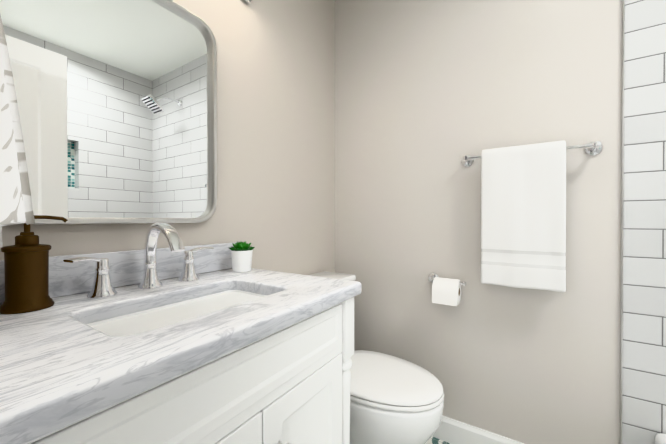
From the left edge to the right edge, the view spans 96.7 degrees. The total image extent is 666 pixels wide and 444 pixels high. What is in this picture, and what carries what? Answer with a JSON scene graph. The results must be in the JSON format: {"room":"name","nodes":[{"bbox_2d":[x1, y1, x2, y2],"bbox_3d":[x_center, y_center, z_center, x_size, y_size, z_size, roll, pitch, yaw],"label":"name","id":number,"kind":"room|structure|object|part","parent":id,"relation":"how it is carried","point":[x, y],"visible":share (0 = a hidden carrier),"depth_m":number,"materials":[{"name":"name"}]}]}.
{"room":"bathroom","nodes":[
{"label":"bathroom","id":0,"kind":"room"},
{"bbox_2d":[0,0,334,274],"bbox_3d":[-0.460,-0.165,1.198,0.120,2.500,1.800,0,0,33],"label":"wall","id":1,"kind":"structure","parent":0,"point":[275,207],"depth_m":1.34,"materials":[{"name":"beige paint"}]},
{"bbox_2d":[0,0,216,223],"bbox_3d":[-0.586,-0.354,0.860,0.028,0.717,0.557,0,0,33],"label":"mirror","id":2,"kind":"object","parent":1,"relation":"attached to","point":[117,103],"visible":0.77,"depth_m":0.83,"materials":[{"name":"silver metal"}]},
{"bbox_2d":[0,242,236,305],"bbox_3d":[-0.595,0.133,0.858,0.020,0.100,0.833,0,0,33],"label":"backsplash","id":3,"kind":"structure","parent":1,"relation":"attached to","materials":[{"name":"stone"}]},
{"bbox_2d":[425,436,450,443],"bbox_3d":[0.235,1.142,0.115,2.470,0.100,2.880,0,0,33],"label":"floor","id":4,"kind":"structure","parent":0,"point":[432,440],"depth_m":1.46,"materials":[{"name":"tile"}]},
{"bbox_2d":[0,223,361,443],"bbox_3d":[-0.368,0.546,0.714,0.559,1.085,0.833,0,0,33],"label":"bathroom vanity","id":5,"kind":"object","parent":4,"relation":"on","point":[176,341],"visible":1,"depth_m":0.59,"materials":[{"name":"marble"},{"name":"painted wood"},{"name":"brushed nickel"}]},
{"bbox_2d":[0,215,67,313],"bbox_3d":[-0.645,0.084,0.640,0.084,0.200,0.107,0,0,33],"label":"soap dispenser","id":6,"kind":"object","parent":5,"relation":"on","point":[26,264],"visible":0.94,"depth_m":0.61,"materials":[{"name":"brown metal"}]},
{"bbox_2d":[63,257,116,298],"bbox_3d":[-0.587,0.133,0.718,0.063,0.101,0.108,0,0,33],"label":"handle","id":7,"kind":"object","parent":5,"relation":"on","point":[102,288],"depth_m":0.72,"materials":[{"name":"silver metal"}]},
{"bbox_2d":[138,223,184,288],"bbox_3d":[-0.466,0.093,0.802,0.177,0.180,0.060,0,0,33],"label":"faucet","id":8,"kind":"object","parent":5,"relation":"on","point":[150,279],"depth_m":0.82,"materials":[{"name":"silver metal"}]},
{"bbox_2d":[86,290,266,325],"bbox_3d":[-0.332,0.296,0.717,0.301,0.157,0.476,0,0,33],"label":"sink","id":9,"kind":"object","parent":5,"relation":"in","point":[172,310],"depth_m":0.75,"materials":[{"name":"white ceramic"}]},
{"bbox_3d":[-0.172,0.232,0.581,0.016,0.015,0.703,0,0,33],"label":"rail","id":10,"kind":"part","parent":5,"relation":"part of","materials":[{"name":"white wood"}]},
{"bbox_2d":[178,247,213,281],"bbox_3d":[-0.439,0.132,0.948,0.063,0.101,0.108,0,0,33],"label":"handle","id":11,"kind":"object","parent":5,"relation":"on","point":[188,274],"depth_m":0.92,"materials":[{"name":"silver metal"}]},
{"bbox_3d":[-0.256,0.665,0.450,0.020,0.554,0.381,0,0,33],"label":"door","id":12,"kind":"part","parent":5,"relation":"part of","materials":[{"name":"white wood"}]},
{"bbox_2d":[229,241,254,271],"bbox_3d":[-0.336,0.126,1.099,0.093,0.109,0.090,0,0,33],"label":"plant","id":13,"kind":"object","parent":5,"relation":"on","point":[241,254],"visible":1,"depth_m":1.07,"materials":[{"name":"green plant"}]},
{"bbox_3d":[-0.338,0.142,1.097,0.077,0.077,0.077,0,0,33],"label":"pot","id":14,"kind":"part","parent":13,"relation":"part of","materials":[{"name":"white ceramic"}]},
{"bbox_3d":[-0.172,0.373,0.582,0.016,0.024,0.703,0,0,33],"label":"rail","id":15,"kind":"part","parent":5,"relation":"part of","materials":[{"name":"white wood"}]},
{"bbox_3d":[-0.066,0.663,0.744,0.020,0.554,0.312,0,0,33],"label":"door","id":16,"kind":"part","parent":5,"relation":"part of","materials":[{"name":"white wood"}]},
{"bbox_3d":[0.029,0.655,0.904,0.058,0.864,0.058,0,0,33],"label":"post","id":17,"kind":"part","parent":5,"relation":"part of","materials":[{"name":"white wood"}]},
{"bbox_2d":[310,271,443,443],"bbox_3d":[0.117,0.684,1.313,0.715,0.802,0.472,0,0,33],"label":"toilet","id":18,"kind":"object","parent":4,"relation":"on","point":[395,400],"visible":0.46,"depth_m":1.11,"materials":[{"name":"white ceramic"}]},
{"bbox_3d":[0.204,0.647,1.256,0.500,0.024,0.374,0,0,33],"label":"lid","id":19,"kind":"part","parent":18,"relation":"part of","materials":[{"name":"white plastic"}]},
{"bbox_3d":[0.208,0.670,1.254,0.500,0.019,0.376,0,0,33],"label":"seat","id":20,"kind":"part","parent":18,"relation":"part of","materials":[{"name":"white plastic"}]},
{"bbox_3d":[0.194,0.883,1.265,0.532,0.403,0.372,0,0,33],"label":"bowl","id":21,"kind":"part","parent":18,"relation":"part of","materials":[{"name":"white ceramic"}]},
{"bbox_2d":[655,433,665,443],"bbox_3d":[1.089,0.921,0.205,0.826,0.340,1.536,0,0,33],"label":"bathtub","id":22,"kind":"object","parent":4,"relation":"on","point":[660,438],"visible":0.97,"depth_m":1.03,"materials":[{"name":"white ceramic"}]},
{"bbox_2d":[335,0,621,443],"bbox_3d":[0.538,-0.167,1.554,1.410,2.500,0.120,0,0,33],"label":"wall","id":23,"kind":"structure","parent":0,"point":[429,94],"depth_m":1.39,"materials":[{"name":"beige paint"}]},
{"bbox_2d":[428,273,466,305],"bbox_3d":[0.536,0.322,1.415,0.189,0.127,0.120,0,0,33],"label":"toilet paper holder","id":24,"kind":"object","parent":23,"relation":"attached to","point":[446,291],"visible":1,"depth_m":1.37,"materials":[{"name":"white paper"}]},
{"bbox_3d":[0.548,0.284,1.434,0.189,0.052,0.074,0,0,33],"label":"arm","id":25,"kind":"part","parent":24,"relation":"part of"},
{"bbox_2d":[432,415,523,443],"bbox_3d":[0.552,1.026,1.472,1.290,0.115,0.015,0,0,33],"label":"baseboard","id":26,"kind":"structure","parent":23,"relation":"attached to","point":[451,430],"depth_m":1.42,"materials":[{"name":"white wood"}]},
{"bbox_2d":[462,141,602,291],"bbox_3d":[0.805,-0.025,1.245,0.509,0.592,0.110,0,0,33],"label":"towel rail","id":27,"kind":"object","parent":23,"relation":"attached to","point":[523,216],"visible":1,"depth_m":1.21,"materials":[{"name":"white fabric"}]},
{"bbox_2d":[481,141,565,291],"bbox_3d":[0.786,-0.025,1.239,0.295,0.592,0.078,0,0,33],"label":"towel","id":28,"kind":"object","parent":27,"relation":"hanging from","point":[523,187],"depth_m":1.21,"materials":[{"name":"white fabric"}]},
{"bbox_2d":[620,0,624,443],"bbox_3d":[1.093,-0.164,1.118,0.004,2.500,0.011,0,0,33],"label":"trim","id":29,"kind":"structure","parent":0,"point":[622,200],"depth_m":1.12,"materials":[{"name":"silver metal"}]},
{"bbox_2d":[622,0,665,443],"bbox_3d":[1.573,-0.163,0.881,1.060,2.500,0.128,0,0,33],"label":"wall tile","id":30,"kind":"structure","parent":0,"point":[644,327],"depth_m":1.08,"materials":[{"name":"white tile"}]},
{"bbox_3d":[-0.654,-0.160,0.324,0.500,2.500,0.120,0,0,33],"label":"wall","id":31,"kind":"structure","parent":0,"visible":0},
{"bbox_2d":[0,14,34,247],"bbox_3d":[-0.591,-0.289,0.437,0.387,0.687,0.139,0,0,33],"label":"towel","id":32,"kind":"object","parent":31,"relation":"attached to","point":[16,206],"visible":1,"depth_m":0.42,"materials":[{"name":"white fabric"}]}
]}

